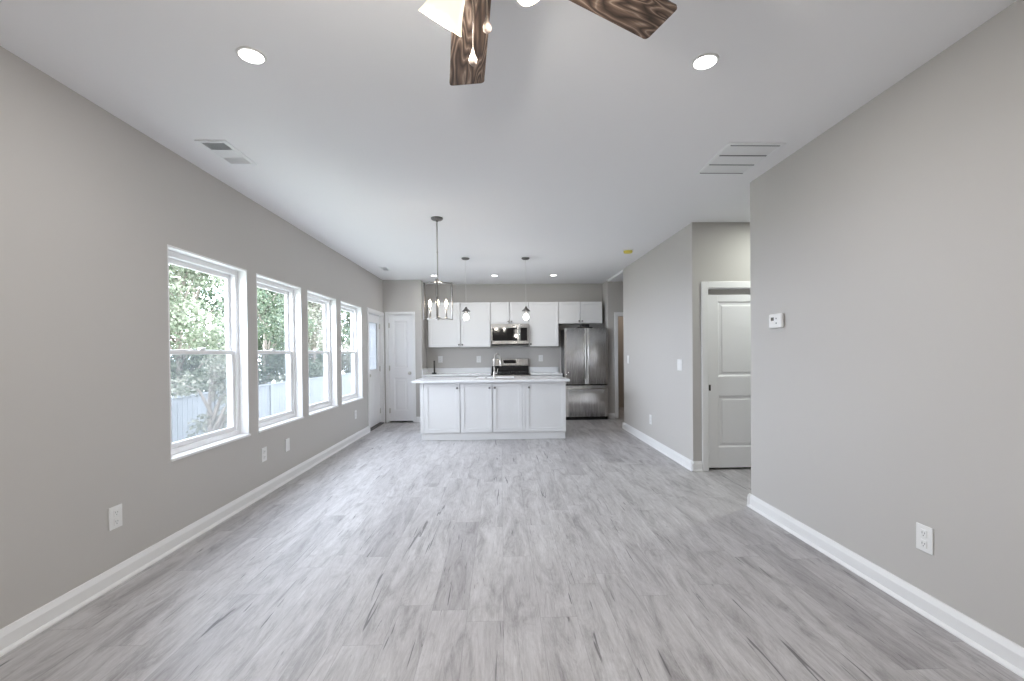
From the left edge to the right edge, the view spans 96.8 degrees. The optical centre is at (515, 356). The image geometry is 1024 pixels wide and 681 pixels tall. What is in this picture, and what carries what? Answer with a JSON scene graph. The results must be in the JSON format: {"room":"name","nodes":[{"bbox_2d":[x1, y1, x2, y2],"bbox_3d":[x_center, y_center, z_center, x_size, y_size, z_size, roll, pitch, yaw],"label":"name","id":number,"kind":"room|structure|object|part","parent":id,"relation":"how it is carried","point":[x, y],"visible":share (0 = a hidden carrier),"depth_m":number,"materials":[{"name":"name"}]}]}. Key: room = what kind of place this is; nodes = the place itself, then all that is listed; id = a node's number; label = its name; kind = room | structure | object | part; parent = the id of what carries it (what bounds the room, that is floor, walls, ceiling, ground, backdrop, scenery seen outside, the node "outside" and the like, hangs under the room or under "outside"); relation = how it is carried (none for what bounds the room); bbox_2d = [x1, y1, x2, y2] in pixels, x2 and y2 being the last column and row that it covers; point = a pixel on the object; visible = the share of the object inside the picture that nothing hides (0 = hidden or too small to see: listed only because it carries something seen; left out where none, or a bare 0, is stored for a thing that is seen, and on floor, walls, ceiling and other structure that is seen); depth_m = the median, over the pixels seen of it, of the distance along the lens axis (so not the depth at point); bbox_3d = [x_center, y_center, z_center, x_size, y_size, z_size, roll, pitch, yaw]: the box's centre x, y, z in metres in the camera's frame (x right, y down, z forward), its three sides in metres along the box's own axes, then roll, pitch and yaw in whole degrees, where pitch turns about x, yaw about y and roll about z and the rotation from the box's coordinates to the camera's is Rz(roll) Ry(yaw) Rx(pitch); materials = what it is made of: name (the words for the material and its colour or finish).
{"room":"living room","nodes":[
{"label":"living room","id":0,"kind":"room"},
{"bbox_2d":[0,46,382,628],"bbox_3d":[-2.474,-0.061,4.320,0.150,2.740,12.600,-1,1,-2],"label":"wall","id":1,"kind":"structure","parent":0,"point":[91,205],"depth_m":2.57,"materials":[{"name":"grey paint"}]},
{"bbox_2d":[108,503,121,530],"bbox_3d":[-2.329,0.932,2.647,0.011,0.132,0.090,-1,1,-2],"label":"wall outlet","id":2,"kind":"object","parent":1,"relation":"attached to","point":[115,512],"visible":1,"depth_m":2.64,"materials":[{"name":"white plastic"}]},
{"bbox_2d":[114,509,118,516],"bbox_3d":[-2.327,0.906,2.646,0.005,0.038,0.034,-1,1,-2],"label":"socket","id":3,"kind":"object","parent":2,"relation":"attached to","point":[116,511],"depth_m":2.64,"materials":[{"name":"grey"}]},
{"bbox_2d":[114,517,118,525],"bbox_3d":[-2.326,0.958,2.647,0.005,0.038,0.034,-1,1,-2],"label":"socket","id":4,"kind":"object","parent":2,"relation":"attached to","point":[116,519],"depth_m":2.64,"materials":[{"name":"grey"}]},
{"bbox_2d":[0,426,369,656],"bbox_3d":[-2.325,1.268,2.864,0.026,0.109,9.653,-1,1,-2],"label":"baseboard","id":5,"kind":"structure","parent":1,"relation":"attached to","point":[25,628],"depth_m":2.77,"materials":[{"name":"white paint"}]},
{"bbox_2d":[167,244,250,461],"bbox_3d":[-2.448,-0.029,3.572,0.172,1.480,0.981,-1,1,-2],"label":"window","id":6,"kind":"structure","parent":1,"relation":"in","point":[235,278],"depth_m":3.97,"materials":[{"name":"white paint"}]},
{"bbox_3d":[-2.509,-0.367,3.566,0.028,0.695,0.861,-1,1,-2],"label":"sash","id":7,"kind":"part","parent":6,"relation":"part of","materials":[{"name":"white plastic"}]},
{"bbox_3d":[-2.473,0.297,3.574,0.028,0.705,0.861,-1,1,-2],"label":"sash","id":8,"kind":"part","parent":6,"relation":"part of","materials":[{"name":"white plastic"}]},
{"bbox_2d":[261,447,266,461],"bbox_3d":[-2.384,0.923,4.308,0.011,0.132,0.090,-1,1,-2],"label":"wall outlet","id":9,"kind":"object","parent":1,"relation":"attached to","point":[263,450],"visible":1,"depth_m":4.30,"materials":[{"name":"white plastic"}]},
{"bbox_2d":[256,273,303,432],"bbox_3d":[-2.485,-0.039,4.680,0.172,1.480,0.962,-1,1,-2],"label":"window","id":10,"kind":"structure","parent":1,"relation":"in","point":[293,313],"depth_m":5.09,"materials":[{"name":"white paint"}]},
{"bbox_3d":[-2.546,-0.377,4.675,0.028,0.695,0.842,-1,1,-2],"label":"sash","id":11,"kind":"part","parent":10,"relation":"part of","materials":[{"name":"glass"}]},
{"bbox_3d":[-2.510,0.286,4.683,0.028,0.705,0.842,-1,1,-2],"label":"sash","id":12,"kind":"part","parent":10,"relation":"part of","materials":[{"name":"white plastic"}]},
{"bbox_2d":[285,438,289,451],"bbox_3d":[-2.401,0.924,4.777,0.007,0.132,0.090,-1,1,-2],"label":"cover","id":13,"kind":"object","parent":1,"relation":"attached to","point":[287,441],"visible":1,"depth_m":4.77,"materials":[{"name":"white plastic"}]},
{"bbox_2d":[307,290,337,415],"bbox_3d":[-2.521,-0.050,5.777,0.172,1.480,0.947,-1,1,-2],"label":"window","id":14,"kind":"structure","parent":1,"relation":"in","point":[329,351],"depth_m":6.19,"materials":[{"name":"white paint"}]},
{"bbox_3d":[-2.582,-0.388,5.772,0.028,0.695,0.827,-1,1,-2],"label":"sash","id":15,"kind":"part","parent":14,"relation":"part of","materials":[{"name":"glass"}]},
{"bbox_3d":[-2.546,0.276,5.780,0.028,0.705,0.827,-1,1,-2],"label":"sash","id":16,"kind":"part","parent":14,"relation":"part of","materials":[{"name":"white plastic"}]},
{"bbox_2d":[340,300,362,404],"bbox_3d":[-2.558,-0.060,6.897,0.172,1.480,0.977,-1,1,-2],"label":"window","id":17,"kind":"structure","parent":1,"relation":"in","point":[355,311],"depth_m":7.32,"materials":[{"name":"white paint"}]},
{"bbox_3d":[-2.619,-0.398,6.891,0.028,0.695,0.857,-1,1,-2],"label":"sash","id":18,"kind":"part","parent":17,"relation":"part of","materials":[{"name":"glass"}]},
{"bbox_3d":[-2.583,0.265,6.899,0.028,0.705,0.857,-1,1,-2],"label":"sash","id":19,"kind":"part","parent":17,"relation":"part of","materials":[{"name":"white plastic"}]},
{"bbox_3d":[-2.601,-0.064,6.895,0.085,1.448,0.941,-1,1,-2],"label":"frame","id":20,"kind":"part","parent":17,"relation":"part of","materials":[{"name":"white plastic"}]},
{"bbox_2d":[369,314,380,427],"bbox_3d":[-2.572,0.241,8.209,0.126,2.012,0.912,-1,1,-2],"label":"door","id":21,"kind":"structure","parent":1,"relation":"in","point":[374,326],"depth_m":8.32,"materials":[{"name":"white paint"}]},
{"bbox_3d":[-2.607,-0.198,8.197,0.064,0.910,0.648,-1,1,-2],"label":"glazing frame","id":22,"kind":"part","parent":21,"relation":"part of","materials":[{"name":"glass"}]},
{"bbox_2d":[367,307,384,430],"bbox_3d":[-2.574,0.216,8.202,0.136,2.113,1.046,-1,1,-2],"label":"trim","id":23,"kind":"structure","parent":1,"relation":"attached to","point":[369,310],"depth_m":8.65,"materials":[{"name":"white paint"}]},
{"bbox_2d":[370,422,383,430],"bbox_3d":[-2.583,1.261,8.212,0.162,0.022,0.930,-1,1,-2],"label":"trim","id":24,"kind":"structure","parent":1,"relation":"attached to","point":[380,423],"depth_m":8.25,"materials":[{"name":"grey metal"}]},
{"bbox_2d":[369,322,376,369],"bbox_3d":[-2.599,-0.198,8.197,0.007,0.851,0.586,-1,1,-2],"label":"window","id":25,"kind":"structure","parent":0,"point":[372,325],"depth_m":8.29,"materials":[{"name":"glass"}]},
{"bbox_2d":[383,280,426,422],"bbox_3d":[-2.189,-0.110,9.029,0.730,2.740,0.576,-1,1,-2],"label":"wall","id":26,"kind":"structure","parent":0,"point":[398,295],"depth_m":8.74,"materials":[{"name":"grey paint"}]},
{"bbox_2d":[385,312,415,422],"bbox_3d":[-2.218,0.198,8.793,0.568,2.130,0.136,-1,1,-2],"label":"trim","id":27,"kind":"structure","parent":26,"relation":"attached to","point":[387,314],"depth_m":8.73,"materials":[{"name":"white paint"}]},
{"bbox_2d":[388,315,412,420],"bbox_3d":[-2.223,0.214,8.738,0.464,2.040,0.106,-1,1,-2],"label":"door","id":28,"kind":"structure","parent":26,"relation":"in","point":[400,326],"depth_m":8.76,"materials":[{"name":"white paint"}]},
{"bbox_2d":[0,0,1016,283],"bbox_3d":[0.789,-1.522,4.389,6.705,0.120,12.850,-1,1,-2],"label":"ceiling","id":29,"kind":"structure","parent":0,"point":[584,140],"depth_m":2.55,"materials":[{"name":"white paint"}]},
{"bbox_2d":[194,140,256,164],"bbox_3d":[-2.012,-1.418,3.170,0.205,0.012,0.385,-1,1,-2],"label":"ceiling vent","id":30,"kind":"object","parent":29,"relation":"in","point":[222,149],"visible":1,"depth_m":3.15,"materials":[{"name":"white metal"}]},
{"bbox_2d":[236,46,266,64],"bbox_3d":[-1.247,-1.416,2.143,0.128,0.010,0.128,-1,1,-2],"label":"recessed light","id":31,"kind":"object","parent":29,"relation":"in","point":[251,55],"visible":1,"depth_m":2.13,"materials":[{"name":"white plastic"}]},
{"bbox_2d":[378,267,391,270],"bbox_3d":[-2.173,-1.459,7.539,0.150,0.012,0.300,-1,1,-2],"label":"ceiling vent","id":32,"kind":"object","parent":29,"relation":"in","point":[381,268],"visible":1,"depth_m":7.53,"materials":[{"name":"white metal"}]},
{"bbox_2d":[423,216,452,319],"bbox_3d":[-0.826,-0.914,4.719,0.306,1.072,0.279,-1,1,-2],"label":"chandelier","id":33,"kind":"object","parent":29,"relation":"hanging from","point":[434,218],"visible":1,"depth_m":4.76,"materials":[{"name":"silver metal"}]},
{"bbox_2d":[461,257,469,319],"bbox_3d":[-0.747,-1.008,6.770,0.128,0.926,0.128,-1,1,-2],"label":"pendant light","id":34,"kind":"object","parent":29,"relation":"hanging from","point":[466,310],"visible":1,"depth_m":6.75,"materials":[{"name":"glass"}]},
{"bbox_2d":[522,257,529,319],"bbox_3d":[0.147,-1.017,6.799,0.128,0.926,0.128,-1,1,-2],"label":"pendant light","id":35,"kind":"object","parent":29,"relation":"hanging from","point":[526,317],"visible":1,"depth_m":6.78,"materials":[{"name":"glass"}]},
{"bbox_3d":[0.150,-0.604,6.803,0.086,0.100,0.086,-1,1,-2],"label":"bulb","id":36,"kind":"part","parent":35,"relation":"part of","materials":[{"name":"white"}]},
{"bbox_2d":[419,0,676,85],"bbox_3d":[-0.128,-1.094,1.167,1.288,0.655,1.303,-1,1,-2],"label":"ceiling fan","id":37,"kind":"object","parent":29,"relation":"hanging from","point":[469,25],"visible":1,"depth_m":1.44,"materials":[{"name":"brown wood"}]},
{"bbox_3d":[-0.199,-0.948,1.242,0.132,0.145,0.133,-1,1,-2],"label":"lamp shade","id":38,"kind":"part","parent":37,"relation":"part of","materials":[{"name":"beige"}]},
{"bbox_3d":[-0.160,-1.085,1.562,0.138,0.006,0.502,-10,2,-8],"label":"blade","id":39,"kind":"part","parent":37,"relation":"part of","materials":[{"name":"brown wood"}]},
{"bbox_3d":[-0.114,-0.921,1.196,0.003,0.222,0.003,-1,1,-2],"label":"pull chain","id":40,"kind":"part","parent":37,"relation":"part of","materials":[{"name":"white metal"}]},
{"bbox_3d":[-0.076,-0.963,1.192,0.003,0.140,0.003,-1,1,-2],"label":"pull chain","id":41,"kind":"part","parent":37,"relation":"part of","materials":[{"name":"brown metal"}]},
{"bbox_3d":[0.025,-0.949,1.101,0.141,0.145,0.125,-1,1,-2],"label":"lamp shade","id":42,"kind":"part","parent":37,"relation":"part of","materials":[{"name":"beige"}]},
{"bbox_3d":[0.262,-1.087,1.360,0.502,0.006,0.138,-1,-8,-31],"label":"blade","id":43,"kind":"part","parent":37,"relation":"part of","materials":[{"name":"brown wood"}]},
{"bbox_2d":[623,249,632,253],"bbox_3d":[1.559,-1.465,6.327,0.144,0.047,0.144,-1,1,-2],"label":"smoke detector","id":44,"kind":"object","parent":29,"relation":"attached to","point":[626,251],"visible":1,"depth_m":6.29,"materials":[{"name":"yellow plastic"}]},
{"bbox_2d":[691,53,718,69],"bbox_3d":[0.923,-1.437,2.218,0.128,0.010,0.128,-1,1,-2],"label":"recessed light","id":45,"kind":"object","parent":29,"relation":"in","point":[707,60],"visible":1,"depth_m":2.21,"materials":[{"name":"white plastic"}]},
{"bbox_2d":[696,142,785,174],"bbox_3d":[1.634,-1.454,3.357,0.395,0.011,0.540,-1,1,-2],"label":"ceiling vent","id":46,"kind":"object","parent":29,"relation":"in","point":[736,158],"visible":1,"depth_m":3.32,"materials":[{"name":"white metal"}]},
{"bbox_2d":[0,407,1023,680],"bbox_3d":[0.816,1.338,4.417,6.705,0.120,12.850,-1,1,-2],"label":"floor","id":47,"kind":"structure","parent":0,"point":[591,553],"depth_m":2.52,"materials":[{"name":"grey wood"}]},
{"bbox_2d":[422,376,480,377],"bbox_3d":[-1.153,0.809,9.041,1.316,0.883,0.630,-1,1,-2],"label":"base cabinet","id":48,"kind":"object","parent":47,"relation":"on","point":[430,376],"visible":0.06,"depth_m":8.77,"materials":[{"name":"white paint"}]},
{"bbox_2d":[422,367,490,376],"bbox_3d":[-1.156,0.296,9.031,1.322,0.141,0.643,-1,1,-2],"label":"countertop","id":49,"kind":"structure","parent":48,"relation":"on","point":[485,371],"depth_m":9.32,"materials":[{"name":"white stone"}]},
{"bbox_2d":[420,382,565,440],"bbox_3d":[-0.356,0.817,7.374,2.213,0.885,0.982,-1,1,-2],"label":"kitchen island","id":50,"kind":"object","parent":47,"relation":"on","point":[481,410],"visible":0.92,"depth_m":6.93,"materials":[{"name":"white paint"}]},
{"bbox_3d":[-1.122,0.775,6.899,0.540,0.757,0.020,-1,1,-2],"label":"door","id":51,"kind":"part","parent":50,"relation":"part of","materials":[{"name":"white paint"}]},
{"bbox_3d":[-0.603,0.770,6.917,0.479,0.757,0.020,-1,1,-2],"label":"door","id":52,"kind":"part","parent":50,"relation":"part of","materials":[{"name":"white paint"}]},
{"bbox_2d":[411,376,569,382],"bbox_3d":[-0.391,0.359,7.347,2.365,0.032,1.105,-1,1,-2],"label":"island countertop","id":53,"kind":"structure","parent":50,"relation":"on","point":[482,378],"depth_m":6.96,"materials":[{"name":"white stone"}]},
{"bbox_2d":[493,353,501,377],"bbox_3d":[-0.292,0.139,7.417,0.079,0.405,0.226,0,1,36],"label":"kitchen faucet","id":54,"kind":"object","parent":53,"relation":"on","point":[500,361],"visible":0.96,"depth_m":7.35,"materials":[{"name":"silver metal"}]},
{"bbox_3d":[-0.304,0.094,7.430,0.021,0.315,0.203,0,1,33],"label":"spout","id":55,"kind":"part","parent":54,"relation":"part of","materials":[{"name":"silver metal"}]},
{"bbox_3d":[-0.130,0.765,6.932,0.448,0.757,0.020,-1,1,-2],"label":"door","id":56,"kind":"part","parent":50,"relation":"part of","materials":[{"name":"white paint"}]},
{"bbox_3d":[0.451,0.760,6.951,0.617,0.757,0.020,-1,1,-2],"label":"door","id":57,"kind":"part","parent":50,"relation":"part of","materials":[{"name":"white paint"}]},
{"bbox_2d":[491,358,529,375],"bbox_3d":[-0.106,0.624,9.035,0.754,1.175,0.696,-1,1,-2],"label":"range","id":58,"kind":"object","parent":47,"relation":"on","point":[513,366],"visible":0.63,"depth_m":9.30,"materials":[{"name":"silver metal"}]},
{"bbox_2d":[491,373,529,374],"bbox_3d":[-0.109,0.337,9.035,0.748,0.016,0.560,-1,1,-2],"label":"cooktop","id":59,"kind":"object","parent":58,"relation":"in","point":[492,373],"depth_m":8.77,"materials":[{"name":"black ceramic"}]},
{"bbox_2d":[530,375,561,375],"bbox_3d":[0.586,0.792,9.098,0.605,0.883,0.630,-1,1,-2],"label":"base cabinet","id":60,"kind":"object","parent":47,"relation":"on","point":[530,375],"visible":0.05,"depth_m":8.83,"materials":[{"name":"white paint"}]},
{"bbox_2d":[529,367,562,374],"bbox_3d":[0.582,0.280,9.089,0.615,0.141,0.643,-1,1,-2],"label":"countertop","id":61,"kind":"structure","parent":60,"relation":"on","point":[532,370],"depth_m":9.38,"materials":[{"name":"white stone"}]},
{"bbox_2d":[561,324,607,419],"bbox_3d":[1.364,0.293,9.097,0.850,1.868,0.623,-1,1,-2],"label":"refrigerator","id":62,"kind":"object","parent":47,"relation":"on","point":[584,348],"visible":0.93,"depth_m":8.85,"materials":[{"name":"silver metal"}]},
{"bbox_3d":[1.159,-0.014,8.877,0.430,1.090,0.070,-1,1,-2],"label":"door","id":63,"kind":"part","parent":62,"relation":"part of","materials":[{"name":"silver metal"}]},
{"bbox_3d":[1.345,0.005,8.817,0.031,0.867,0.069,-1,1,-2],"label":"handle","id":64,"kind":"part","parent":62,"relation":"part of","materials":[{"name":"silver metal"}]},
{"bbox_3d":[1.377,0.614,8.821,0.776,0.025,0.066,-1,1,-2],"label":"handle","id":65,"kind":"part","parent":62,"relation":"part of","materials":[{"name":"silver metal"}]},
{"bbox_3d":[1.377,0.860,8.892,0.850,0.607,0.070,-1,1,-2],"label":"freezer drawer","id":66,"kind":"part","parent":62,"relation":"part of","materials":[{"name":"silver metal"}]},
{"bbox_3d":[1.413,0.004,8.819,0.031,0.867,0.069,-1,1,-2],"label":"handle","id":67,"kind":"part","parent":62,"relation":"part of","materials":[{"name":"silver metal"}]},
{"bbox_3d":[1.586,-0.018,8.891,0.414,1.090,0.070,-1,1,-2],"label":"door","id":68,"kind":"part","parent":62,"relation":"part of","materials":[{"name":"silver metal"}]},
{"bbox_2d":[426,284,601,373],"bbox_3d":[-0.010,-0.134,9.449,3.855,2.740,0.120,-1,1,-2],"label":"wall","id":69,"kind":"structure","parent":0,"point":[453,357],"depth_m":9.38,"materials":[{"name":"grey paint"}]},
{"bbox_2d":[438,356,442,362],"bbox_3d":[-1.552,0.051,9.334,0.090,0.132,0.011,-1,1,-2],"label":"wall outlet","id":70,"kind":"object","parent":69,"relation":"attached to","point":[440,358],"visible":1,"depth_m":9.33,"materials":[{"name":"white plastic"}]},
{"bbox_2d":[428,302,490,347],"bbox_3d":[-1.128,-0.641,9.170,1.240,0.890,0.349,-1,1,-2],"label":"upper cabinet","id":71,"kind":"object","parent":69,"relation":"attached to","point":[475,331],"visible":0.98,"depth_m":9.03,"materials":[{"name":"white paint"}]},
{"bbox_2d":[425,304,429,347],"bbox_3d":[-1.795,-0.636,9.265,0.083,0.890,0.120,-1,1,-2],"label":"trim","id":72,"kind":"structure","parent":71,"relation":"attached to","point":[426,305],"depth_m":9.20,"materials":[{"name":"grey paint"}]},
{"bbox_3d":[-1.424,-0.637,9.027,0.628,0.884,0.020,-1,1,-2],"label":"door","id":73,"kind":"part","parent":71,"relation":"part of","materials":[{"name":"white paint"}]},
{"bbox_3d":[-0.804,-0.643,9.048,0.588,0.884,0.020,-1,1,-2],"label":"door","id":74,"kind":"part","parent":71,"relation":"part of","materials":[{"name":"white paint"}]},
{"bbox_2d":[491,302,528,323],"bbox_3d":[-0.131,-0.876,9.200,0.752,0.438,0.349,-1,1,-2],"label":"upper cabinet","id":75,"kind":"object","parent":69,"relation":"attached to","point":[501,312],"visible":0.95,"depth_m":9.06,"materials":[{"name":"white paint"}]},
{"bbox_3d":[-0.316,-0.873,9.062,0.362,0.432,0.020,-1,1,-2],"label":"door","id":76,"kind":"part","parent":75,"relation":"part of","materials":[{"name":"white paint"}]},
{"bbox_2d":[491,324,528,345],"bbox_3d":[-0.126,-0.443,9.155,0.752,0.418,0.449,-1,1,-2],"label":"microwave","id":77,"kind":"object","parent":75,"relation":"attached to","point":[501,334],"visible":1,"depth_m":8.99,"materials":[{"name":"silver metal"}]},
{"bbox_3d":[0.153,-0.452,9.007,0.137,0.256,0.024,-1,1,-2],"label":"control panel","id":78,"kind":"part","parent":77,"relation":"part of","materials":[{"name":"black glass"}]},
{"bbox_3d":[0.060,-0.877,9.074,0.366,0.432,0.020,-1,1,-2],"label":"door","id":79,"kind":"part","parent":75,"relation":"part of","materials":[{"name":"white paint"}]},
{"bbox_2d":[528,302,558,346],"bbox_3d":[0.550,-0.657,9.225,0.598,0.890,0.349,-1,1,-2],"label":"upper cabinet","id":80,"kind":"object","parent":69,"relation":"attached to","point":[543,316],"visible":0.98,"depth_m":9.09,"materials":[{"name":"white paint"}]},
{"bbox_2d":[529,367,558,371],"bbox_3d":[0.571,0.260,9.400,0.615,0.108,0.020,-1,1,-2],"label":"backsplash","id":81,"kind":"structure","parent":69,"relation":"attached to","point":[531,369],"depth_m":9.39,"materials":[{"name":"white stone"}]},
{"bbox_2d":[558,302,601,324],"bbox_3d":[1.289,-0.890,9.247,0.878,0.438,0.349,-1,1,-2],"label":"upper cabinet","id":82,"kind":"object","parent":69,"relation":"attached to","point":[569,313],"visible":0.99,"depth_m":9.11,"materials":[{"name":"white paint"}]},
{"bbox_3d":[1.071,-0.887,9.107,0.421,0.432,0.020,-1,1,-2],"label":"door","id":83,"kind":"part","parent":82,"relation":"part of","materials":[{"name":"white paint"}]},
{"bbox_3d":[1.510,-0.891,9.122,0.433,0.432,0.020,-1,1,-2],"label":"door","id":84,"kind":"part","parent":82,"relation":"part of","materials":[{"name":"white paint"}]},
{"bbox_2d":[602,280,622,418],"bbox_3d":[2.851,-0.159,9.241,2.090,2.740,0.485,-1,1,-2],"label":"wall","id":85,"kind":"structure","parent":0,"point":[612,292],"depth_m":8.97,"materials":[{"name":"grey paint"}]},
{"bbox_2d":[609,413,614,418],"bbox_3d":[2.872,1.159,8.998,2.090,0.109,0.026,-1,1,-2],"label":"baseboard","id":86,"kind":"structure","parent":85,"relation":"attached to","point":[611,415],"depth_m":8.96,"materials":[{"name":"white paint"}]},
{"bbox_2d":[608,270,622,281],"bbox_3d":[2.865,-1.503,8.415,2.090,0.035,1.140,-1,1,-2],"label":"trim","id":87,"kind":"structure","parent":85,"relation":"attached to","point":[618,277],"depth_m":8.57,"materials":[{"name":"white paint"}]},
{"bbox_2d":[614,312,622,418],"bbox_3d":[2.386,0.167,9.036,0.884,2.102,0.136,-1,1,-2],"label":"trim","id":88,"kind":"structure","parent":85,"relation":"attached to","point":[616,314],"depth_m":8.95,"materials":[{"name":"white paint"}]},
{"bbox_2d":[618,316,623,406],"bbox_3d":[0.617,-0.153,10.775,6.455,2.740,0.100,-1,1,-2],"label":"wall","id":89,"kind":"structure","parent":0,"point":[620,318],"depth_m":10.79,"materials":[{"name":"beige"}]},
{"bbox_2d":[703,222,749,281],"bbox_3d":[3.048,-0.120,5.105,1.970,2.740,0.120,-1,1,-2],"label":"wall","id":90,"kind":"structure","parent":0,"point":[726,245],"depth_m":5.01,"materials":[{"name":"grey paint"}]},
{"bbox_2d":[701,281,749,470],"bbox_3d":[2.504,0.211,5.081,0.921,2.088,0.136,-1,1,-2],"label":"trim","id":91,"kind":"structure","parent":90,"relation":"attached to","point":[717,285],"depth_m":5.00,"materials":[{"name":"white paint"}]},
{"bbox_2d":[708,289,750,467],"bbox_3d":[2.521,0.231,5.089,0.800,2.000,0.055,-1,1,-2],"label":"door","id":92,"kind":"structure","parent":90,"relation":"in","point":[729,313],"depth_m":5.07,"materials":[{"name":"white paint"}]},
{"bbox_2d":[623,0,1023,647],"bbox_3d":[2.072,-0.090,2.999,0.120,2.740,9.660,-1,1,-2],"label":"wall","id":93,"kind":"structure","parent":0,"point":[888,398],"depth_m":2.44,"materials":[{"name":"grey paint"}]},
{"bbox_2d":[622,422,702,471],"bbox_3d":[2.942,1.183,6.464,2.116,0.109,2.869,-1,1,-2],"label":"baseboard","id":94,"kind":"structure","parent":93,"relation":"attached to","point":[694,466],"depth_m":5.79,"materials":[{"name":"white paint"}]},
{"bbox_2d":[677,359,681,370],"bbox_3d":[1.930,0.095,5.366,0.011,0.132,0.135,-1,1,-2],"label":"light switch","id":95,"kind":"object","parent":93,"relation":"attached to","point":[679,361],"visible":1,"depth_m":5.35,"materials":[{"name":"white plastic"}]},
{"bbox_2d":[769,313,783,327],"bbox_3d":[1.978,-0.274,3.453,0.034,0.108,0.156,-1,1,-2],"label":"thermostat","id":96,"kind":"object","parent":93,"relation":"attached to","point":[775,320],"visible":1,"depth_m":3.43,"materials":[{"name":"white plastic"}]},
{"bbox_2d":[747,493,1023,678],"bbox_3d":[2.136,1.244,1.034,0.146,0.109,5.703,-1,1,-2],"label":"baseboard","id":97,"kind":"structure","parent":93,"relation":"attached to","point":[1007,653],"depth_m":2.35,"materials":[{"name":"white paint"}]},
{"bbox_2d":[916,522,933,554],"bbox_3d":[2.040,0.907,2.271,0.011,0.132,0.090,-1,1,-2],"label":"wall outlet","id":98,"kind":"object","parent":93,"relation":"attached to","point":[924,534],"visible":1,"depth_m":2.26,"materials":[{"name":"white plastic"}]},
{"bbox_2d":[920,529,926,537],"bbox_3d":[2.037,0.881,2.271,0.005,0.038,0.034,-1,1,-2],"label":"socket","id":99,"kind":"object","parent":98,"relation":"attached to","point":[923,532],"depth_m":2.27,"materials":[{"name":"grey"}]},
{"bbox_2d":[920,539,926,548],"bbox_3d":[2.038,0.933,2.271,0.005,0.038,0.034,-1,1,-2],"label":"socket","id":100,"kind":"object","parent":98,"relation":"attached to","point":[923,542],"depth_m":2.27,"materials":[{"name":"grey"}]},
{"label":"outside","id":101,"kind":"structure","parent":0,"visible":0},
{"bbox_3d":[-21.753,2.666,16.818,37.575,0.100,85.000,-1,1,-2],"label":"ground","id":102,"kind":"structure","parent":101,"visible":0},
{"bbox_2d":[169,264,226,396],"bbox_3d":[-8.795,-0.715,12.270,3.677,6.522,3.488,0,1,25],"label":"tree","id":103,"kind":"object","parent":102,"relation":"on","point":[179,306],"visible":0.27,"depth_m":11.80,"materials":[{"name":"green plant"}]},
{"bbox_2d":[171,354,227,437],"bbox_3d":[-5.493,1.221,8.340,1.531,2.658,1.342,-1,1,-2],"label":"shrub","id":104,"kind":"object","parent":102,"relation":"on","point":[211,424],"visible":0.48,"depth_m":8.15,"materials":[{"name":"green plant"}]},
{"bbox_2d":[169,265,260,392],"bbox_3d":[-14.538,-1.912,21.004,5.012,8.847,5.216,-1,1,-2],"label":"tree","id":105,"kind":"object","parent":102,"relation":"on","point":[198,291],"visible":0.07,"depth_m":21.13,"materials":[{"name":"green plant"}]},
{"bbox_2d":[171,373,351,442],"bbox_3d":[-6.894,1.548,18.373,0.100,1.830,31.250,-1,1,-2],"label":"fence","id":106,"kind":"object","parent":102,"relation":"on","point":[272,396],"visible":0.09,"depth_m":11.91,"materials":[{"name":"wood"}]},
{"bbox_3d":[-6.586,0.784,8.795,0.090,0.040,2.400,-1,1,-2],"label":"rail","id":107,"kind":"part","parent":106,"relation":"part of","materials":[{"name":"wood"}]},
{"bbox_3d":[-6.587,1.654,8.804,0.042,1.700,2.400,-1,1,-2],"label":"board panel","id":108,"kind":"part","parent":106,"relation":"part of","materials":[{"name":"wood"}]},
{"bbox_3d":[-6.666,1.631,11.202,0.042,1.700,2.400,-1,1,-2],"label":"board panel","id":109,"kind":"part","parent":106,"relation":"part of","materials":[{"name":"wood"}]},
{"bbox_3d":[-6.696,1.604,12.402,0.100,1.830,0.100,-1,1,-2],"label":"post","id":110,"kind":"part","parent":106,"relation":"part of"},
{"bbox_3d":[-6.745,1.608,13.601,0.042,1.700,2.400,-1,1,-2],"label":"board panel","id":111,"kind":"part","parent":106,"relation":"part of","materials":[{"name":"wood"}]},
{"bbox_3d":[-6.824,1.585,15.999,0.042,1.700,2.400,-1,1,-2],"label":"board panel","id":112,"kind":"part","parent":106,"relation":"part of","materials":[{"name":"wood"}]},
{"bbox_3d":[-6.903,1.562,18.398,0.042,1.700,2.400,-1,1,-2],"label":"board panel","id":113,"kind":"part","parent":106,"relation":"part of","materials":[{"name":"wood"}]},
{"bbox_2d":[216,290,308,384],"bbox_3d":[-15.026,-2.042,26.800,4.272,9.005,5.213,0,1,26],"label":"tree","id":114,"kind":"object","parent":102,"relation":"on","point":[276,378],"visible":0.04,"depth_m":26.56,"materials":[{"name":"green plant"}]},
{"bbox_2d":[217,284,323,386],"bbox_3d":[-9.229,-0.785,16.668,3.879,6.578,3.842,-1,1,-2],"label":"tree","id":115,"kind":"object","parent":102,"relation":"on","point":[271,316],"visible":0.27,"depth_m":16.13,"materials":[{"name":"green plant"}]},
{"bbox_2d":[270,301,350,377],"bbox_3d":[-9.316,-0.938,21.174,3.195,6.800,3.781,0,1,25],"label":"tree","id":116,"kind":"object","parent":102,"relation":"on","point":[316,311],"visible":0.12,"depth_m":20.95,"materials":[{"name":"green plant"}]},
{"bbox_2d":[308,301,323,374],"bbox_3d":[-15.046,-2.047,32.849,4.584,8.889,4.943,0,1,29],"label":"tree","id":117,"kind":"object","parent":102,"relation":"on","point":[308,301],"visible":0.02,"depth_m":32.48,"materials":[{"name":"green plant"}]},
{"bbox_2d":[316,310,350,372],"bbox_3d":[-9.554,-0.847,25.611,3.243,6.531,3.719,-1,1,-43],"label":"tree","id":118,"kind":"object","parent":102,"relation":"on","point":[346,329],"visible":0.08,"depth_m":25.06,"materials":[{"name":"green plant"}]}
]}

